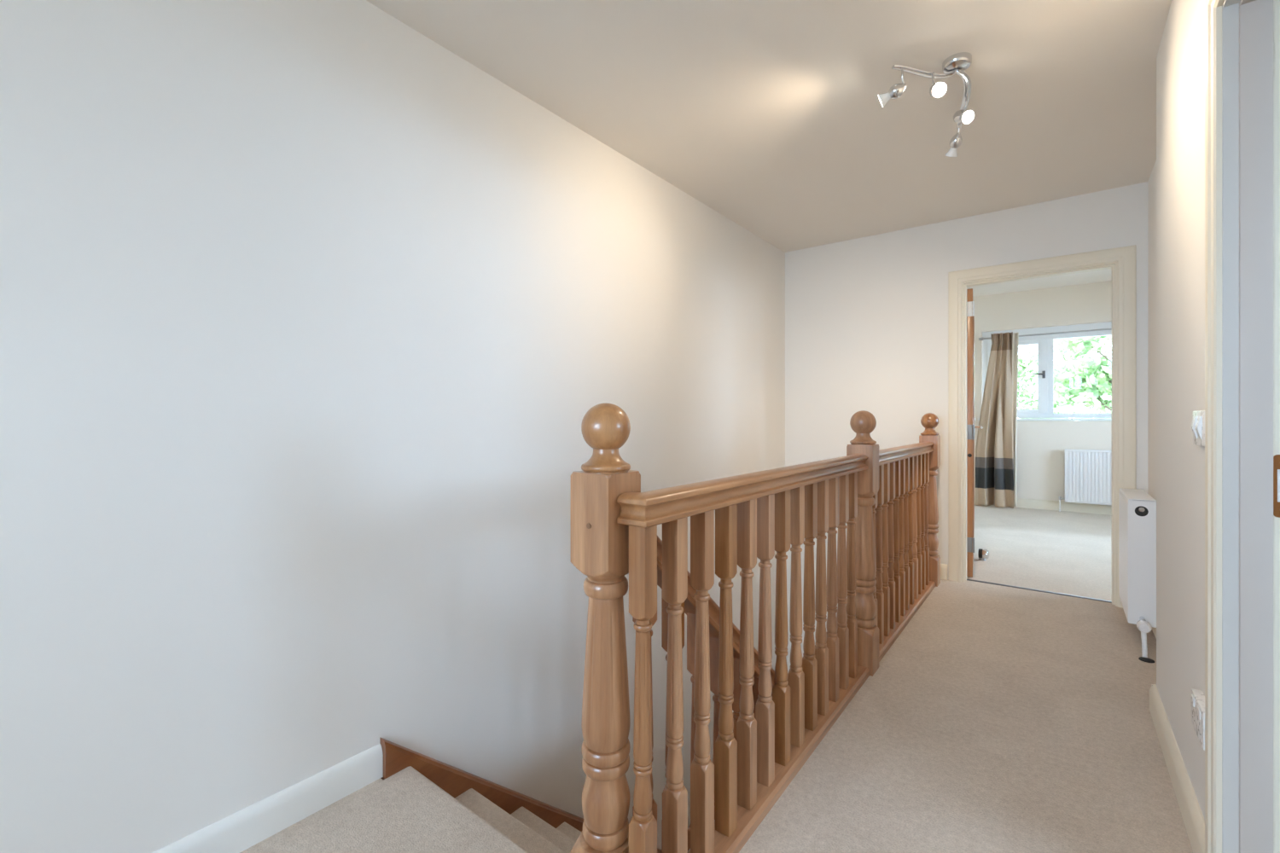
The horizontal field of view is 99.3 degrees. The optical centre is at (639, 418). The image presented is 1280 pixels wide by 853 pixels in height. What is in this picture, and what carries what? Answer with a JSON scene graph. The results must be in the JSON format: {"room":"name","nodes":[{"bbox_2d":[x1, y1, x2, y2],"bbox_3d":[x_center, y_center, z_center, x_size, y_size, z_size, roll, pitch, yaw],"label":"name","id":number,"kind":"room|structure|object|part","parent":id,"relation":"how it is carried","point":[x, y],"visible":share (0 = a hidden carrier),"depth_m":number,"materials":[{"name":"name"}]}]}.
{"room":"upstairs landing","nodes":[
{"label":"upstairs landing","id":0,"kind":"room"},
{"bbox_2d":[239,766,529,852],"bbox_3d":[-1.348,1.250,0.262,1.015,0.200,3.167,0,0,38],"label":"floor","id":1,"kind":"structure","parent":0,"point":[404,811],"depth_m":1.53,"materials":[{"name":"beige carpet"}]},
{"bbox_2d":[0,0,785,852],"bbox_3d":[-0.815,1.215,1.865,0.100,5.070,6.557,0,0,38],"label":"wall","id":2,"kind":"structure","parent":0,"point":[312,317],"depth_m":1.57,"materials":[{"name":"paint"}]},
{"bbox_2d":[151,744,383,852],"bbox_3d":[-1.771,1.100,0.530,0.019,0.100,3.074,0,0,38],"label":"baseboard","id":3,"kind":"structure","parent":2,"relation":"attached to","point":[238,832],"depth_m":1.52,"materials":[{"name":"white paint"}]},
{"bbox_2d":[366,0,1171,252],"bbox_3d":[1.187,-1.370,0.257,5.235,0.100,6.657,0,0,38],"label":"ceiling","id":4,"kind":"structure","parent":0,"point":[770,115],"depth_m":2.19,"materials":[{"name":"paint"}]},
{"bbox_2d":[878,52,974,157],"bbox_3d":[1.220,-1.241,2.153,0.682,0.158,0.256,0,0,-40],"label":"ceiling spotlight","id":5,"kind":"object","parent":4,"relation":"attached to","point":[957,63],"visible":1,"depth_m":2.02,"materials":[{"name":"silver metal"}]},
{"bbox_3d":[0.913,-1.190,2.032,0.045,0.048,0.050,0,0,38],"label":"lamp glass","id":6,"kind":"part","parent":5,"relation":"part of","materials":[{"name":"white glass"}]},
{"bbox_3d":[1.049,-1.282,2.017,0.258,0.009,0.052,0,0,-8],"label":"arm","id":7,"kind":"part","parent":5,"relation":"part of","materials":[{"name":"silver metal"}]},
{"bbox_3d":[1.090,-1.197,1.983,0.036,0.034,0.026,0,0,38],"label":"bulb","id":8,"kind":"part","parent":5,"relation":"part of","materials":[{"name":"white glass"}]},
{"bbox_3d":[1.094,-1.196,1.984,0.048,0.049,0.049,0,0,38],"label":"lamp glass","id":9,"kind":"part","parent":5,"relation":"part of","materials":[{"name":"white glass"}]},
{"bbox_3d":[1.395,-1.187,2.436,0.048,0.050,0.049,0,0,38],"label":"lamp glass","id":10,"kind":"part","parent":5,"relation":"part of","materials":[{"name":"white glass"}]},
{"bbox_3d":[1.171,-1.304,2.008,0.096,0.031,0.096,0,0,38],"label":"ceiling plate","id":11,"kind":"part","parent":5,"relation":"part of","materials":[{"name":"silver metal"}]},
{"bbox_3d":[1.306,-1.282,2.194,0.054,0.009,0.468,0,0,31],"label":"arm","id":12,"kind":"part","parent":5,"relation":"part of","materials":[{"name":"silver metal"}]},
{"bbox_3d":[1.303,-1.198,2.166,0.050,0.050,0.050,0,0,38],"label":"lamp glass","id":13,"kind":"part","parent":5,"relation":"part of","materials":[{"name":"white glass"}]},
{"bbox_3d":[1.303,-1.200,2.166,0.032,0.033,0.032,0,0,38],"label":"bulb","id":14,"kind":"part","parent":5,"relation":"part of","materials":[{"name":"white glass"}]},
{"bbox_2d":[738,504,1192,852],"bbox_3d":[2.248,1.130,1.928,5.200,0.100,10.200,0,0,38],"label":"floor","id":15,"kind":"structure","parent":0,"point":[999,719],"depth_m":1.88,"materials":[{"name":"beige carpet"}]},
{"bbox_2d":[570,402,940,852],"bbox_3d":[0.909,0.674,2.353,0.200,1.412,3.200,0,0,38],"label":"balustrade","id":16,"kind":"object","parent":15,"relation":"on","point":[887,564],"visible":1,"depth_m":1.45,"materials":[{"name":"brown wood"}]},
{"bbox_3d":[-0.073,0.747,1.159,0.106,1.266,0.106,0,0,38],"label":"newel post","id":17,"kind":"part","parent":16,"relation":"part of","materials":[{"name":"brown wood"}]},
{"bbox_3d":[0.456,0.184,1.693,0.074,0.062,1.548,0,0,38],"label":"handrail","id":18,"kind":"part","parent":16,"relation":"part of","materials":[{"name":"brown wood"}]},
{"bbox_3d":[0.457,1.065,1.695,0.088,0.030,1.542,0,0,38],"label":"rail","id":19,"kind":"part","parent":16,"relation":"part of","materials":[{"name":"brown wood"}]},
{"bbox_3d":[0.963,0.747,2.346,0.106,1.266,0.106,0,0,38],"label":"newel post","id":20,"kind":"part","parent":16,"relation":"part of","materials":[{"name":"brown wood"}]},
{"bbox_3d":[1.426,0.184,2.951,0.070,0.062,1.419,0,0,38],"label":"handrail","id":21,"kind":"part","parent":16,"relation":"part of","materials":[{"name":"brown wood"}]},
{"bbox_3d":[1.425,1.065,2.949,0.088,0.030,1.414,0,0,38],"label":"rail","id":22,"kind":"part","parent":16,"relation":"part of","materials":[{"name":"brown wood"}]},
{"bbox_3d":[1.892,0.747,3.549,0.106,1.266,0.106,0,0,38],"label":"newel post","id":23,"kind":"part","parent":16,"relation":"part of","materials":[{"name":"brown wood"}]},
{"bbox_2d":[977,548,989,561],"bbox_3d":[2.607,1.038,4.128,0.076,0.085,0.074,0,0,38],"label":"door stop","id":24,"kind":"object","parent":15,"relation":"on","point":[983,554],"visible":1,"depth_m":4.11,"materials":[{"name":"silver metal"}]},
{"bbox_2d":[966,578,1111,603],"bbox_3d":[2.474,1.077,3.405,0.752,0.006,0.030,0,0,38],"label":"threshold","id":25,"kind":"object","parent":15,"relation":"on","point":[1098,600],"visible":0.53,"depth_m":3.38,"materials":[{"name":"grey metal"}]},
{"bbox_2d":[785,181,1147,673],"bbox_3d":[2.073,1.215,3.702,2.225,5.070,0.120,0,0,38],"label":"wall","id":26,"kind":"structure","parent":0,"point":[866,318],"depth_m":3.83,"materials":[{"name":"paint"}]},
{"bbox_2d":[940,564,948,580],"bbox_3d":[2.394,1.031,3.367,1.106,0.098,0.018,0,0,38],"label":"baseboard","id":27,"kind":"structure","parent":26,"relation":"attached to","point":[944,568],"depth_m":3.63,"materials":[{"name":"beige paint"}]},
{"bbox_2d":[948,244,1136,608],"bbox_3d":[2.672,0.053,3.701,0.975,2.053,0.892,0,0,38],"label":"door","id":28,"kind":"structure","parent":26,"relation":"in","point":[1122,261],"depth_m":3.44,"materials":[{"name":"beige paint"}]},
{"bbox_3d":[2.603,0.075,4.181,0.062,0.170,0.135,0,0,32],"label":"lever handle","id":29,"kind":"part","parent":28,"relation":"part of","materials":[{"name":"silver metal"}]},
{"bbox_2d":[966,268,1111,296],"bbox_3d":[3.981,-1.580,4.827,4.600,0.100,3.993,0,0,38],"label":"ceiling","id":30,"kind":"structure","parent":0,"point":[1104,275],"depth_m":6.15,"materials":[{"name":"paint"}]},
{"bbox_2d":[973,280,1111,501],"bbox_3d":[5.125,-0.225,6.308,4.600,2.610,0.250,0,0,38],"label":"wall","id":31,"kind":"structure","parent":0,"point":[1041,445],"depth_m":6.41,"materials":[{"name":"paint"}]},
{"bbox_2d":[974,494,1111,515],"bbox_3d":[5.043,1.025,6.202,4.400,0.110,0.018,0,0,38],"label":"baseboard","id":32,"kind":"structure","parent":31,"relation":"attached to","point":[1021,503],"depth_m":6.29,"materials":[{"name":"beige paint"}]},
{"bbox_2d":[978,321,1111,420],"bbox_3d":[5.056,-0.526,6.346,1.856,1.118,0.275,0,0,38],"label":"window","id":33,"kind":"structure","parent":31,"relation":"in","point":[1044,411],"depth_m":6.48,"materials":[{"name":"white plastic"}]},
{"bbox_3d":[4.636,-0.497,6.686,0.607,0.886,0.059,0,0,38],"label":"sash","id":34,"kind":"part","parent":33,"relation":"part of","materials":[{"name":"white plastic"}]},
{"bbox_3d":[4.772,-0.520,6.506,0.125,0.090,0.062,0,0,38],"label":"handle","id":35,"kind":"part","parent":33,"relation":"part of","materials":[{"name":"grey metal"}]},
{"bbox_3d":[5.056,0.019,6.346,1.856,0.028,0.275,0,0,38],"label":"sill","id":36,"kind":"part","parent":33,"relation":"part of","materials":[{"name":"white plastic"}]},
{"bbox_2d":[978,328,1111,340],"bbox_3d":[4.979,-0.985,6.162,1.933,0.089,0.160,0,0,38],"label":"pole","id":37,"kind":"object","parent":31,"relation":"attached to","point":[981,338],"visible":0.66,"depth_m":6.22,"materials":[{"name":"silver metal"}]},
{"bbox_2d":[975,331,1018,508],"bbox_3d":[4.323,0.026,6.586,0.440,2.083,0.185,0,0,38],"label":"curtain","id":38,"kind":"object","parent":37,"relation":"hanging from","point":[996,443],"visible":1,"depth_m":6.51,"materials":[{"name":"fabric"}]},
{"bbox_2d":[1058,448,1111,511],"bbox_3d":[5.228,0.719,6.004,0.960,0.721,0.104,0,0,38],"label":"radiator","id":39,"kind":"object","parent":31,"relation":"attached to","point":[1088,473],"visible":0.53,"depth_m":6.09,"materials":[{"name":"white metal"}]},
{"bbox_2d":[1147,161,1156,500],"bbox_3d":[2.418,-0.120,2.411,0.100,2.400,1.501,0,0,38],"label":"wall","id":40,"kind":"structure","parent":0,"point":[1152,181],"depth_m":2.89,"materials":[{"name":"paint"}]},
{"bbox_2d":[1118,488,1156,663],"bbox_3d":[2.441,0.731,2.636,0.138,0.705,0.626,0,0,38],"label":"radiator","id":41,"kind":"object","parent":40,"relation":"attached to","point":[1137,508],"visible":0.97,"depth_m":2.53,"materials":[{"name":"white metal"}]},
{"bbox_3d":[2.473,0.672,2.708,0.100,0.580,0.470,0,0,38],"label":"panel","id":42,"kind":"part","parent":41,"relation":"part of","materials":[{"name":"white metal"}]},
{"bbox_2d":[1134,506,1148,516],"bbox_3d":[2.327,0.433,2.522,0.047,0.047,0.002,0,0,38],"label":"knob","id":43,"kind":"object","parent":41,"relation":"attached to","point":[1139,510],"depth_m":2.52,"materials":[{"name":"grey plastic"}]},
{"bbox_2d":[1156,0,1205,819],"bbox_3d":[0.425,-0.120,0.010,0.100,2.400,4.936,0,0,38],"label":"wall","id":44,"kind":"structure","parent":0,"point":[1180,59],"depth_m":1.59,"materials":[{"name":"paint"}]},
{"bbox_2d":[1149,627,1204,852],"bbox_3d":[2.062,1.031,2.137,0.128,0.098,2.334,0,0,38],"label":"baseboard","id":45,"kind":"structure","parent":44,"relation":"attached to","point":[1194,821],"depth_m":1.54,"materials":[{"name":"beige paint"}]},
{"bbox_2d":[1190,410,1204,446],"bbox_3d":[1.372,0.025,1.334,0.019,0.086,0.146,0,0,38],"label":"light switch","id":46,"kind":"object","parent":44,"relation":"attached to","point":[1197,427],"visible":0.69,"depth_m":1.32,"materials":[{"name":"white plastic"}]},
{"bbox_2d":[1191,688,1204,750],"bbox_3d":[1.343,0.720,1.300,0.022,0.086,0.146,0,0,38],"label":"wall socket","id":47,"kind":"object","parent":44,"relation":"attached to","point":[1197,696],"visible":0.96,"depth_m":1.30,"materials":[{"name":"white plastic"}]},
{"bbox_2d":[1204,0,1279,852],"bbox_3d":[1.066,0.053,0.841,0.140,2.053,0.942,0,0,38],"label":"door","id":48,"kind":"structure","parent":44,"relation":"in","point":[1242,37],"depth_m":1.15,"materials":[{"name":"beige paint"}]},
{"bbox_3d":[1.018,0.062,0.876,0.020,2.035,0.902,0,0,38],"label":"architrave","id":49,"kind":"part","parent":48,"relation":"part of","materials":[{"name":"beige paint"}]},
{"bbox_3d":[1.065,0.082,0.839,0.102,1.997,0.830,0,0,38],"label":"frame","id":50,"kind":"part","parent":48,"relation":"part of","materials":[{"name":"paint"}]},
{"bbox_3d":[1.328,0.141,1.124,0.026,0.130,0.008,0,0,38],"label":"strike plate","id":51,"kind":"part","parent":48,"relation":"part of","materials":[{"name":"gold metal"}]},
{"bbox_3d":[0.543,3.800,2.662,1.075,0.100,3.397,0,0,38],"label":"floor","id":52,"kind":"structure","parent":0,"visible":0},
{"bbox_2d":[379,737,661,852],"bbox_3d":[0.449,2.498,2.609,0.990,2.936,2.928,0,0,38],"label":"staircase","id":53,"kind":"structure","parent":52,"relation":"on","point":[536,826],"depth_m":1.93,"materials":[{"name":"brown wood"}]},
{"bbox_2d":[632,535,775,852],"bbox_3d":[0.874,1.969,2.385,0.106,3.563,2.988,0,0,38],"label":"balustrade","id":54,"kind":"object","parent":53,"relation":"on","point":[689,606],"visible":0.05,"depth_m":1.45,"materials":[{"name":"brown wood"}]},
{"bbox_3d":[0.841,1.447,2.341,0.070,2.520,2.878,0,0,38],"label":"handrail","id":55,"kind":"part","parent":54,"relation":"part of","materials":[{"name":"brown wood"}]},
{"label":"outside","id":56,"kind":"structure","parent":0,"visible":0},
{"bbox_3d":[6.113,4.100,7.914,80.000,0.100,100.000,0,0,38],"label":"ground","id":57,"kind":"structure","parent":56,"visible":0},
{"bbox_2d":[1017,344,1091,413],"bbox_3d":[11.433,-0.314,18.443,6.466,8.736,5.547,0,0,35],"label":"broadleaf tree","id":58,"kind":"object","parent":57,"relation":"on","point":[1025,367],"visible":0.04,"depth_m":16.57,"materials":[{"name":"green plant"}]},
{"bbox_2d":[1018,335,1111,421],"bbox_3d":[11.262,0.058,10.943,6.518,7.992,5.990,0,0,-29],"label":"broadleaf tree","id":59,"kind":"object","parent":57,"relation":"on","point":[1088,382],"visible":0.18,"depth_m":11.69,"materials":[{"name":"green plant"}]},
{"bbox_2d":[1053,336,1111,421],"bbox_3d":[19.162,-1.314,21.163,7.383,10.734,6.466,0,0,-13],"label":"broadleaf tree","id":60,"kind":"object","parent":57,"relation":"on","point":[1063,361],"visible":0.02,"depth_m":20.66,"materials":[{"name":"green plant"}]}
]}

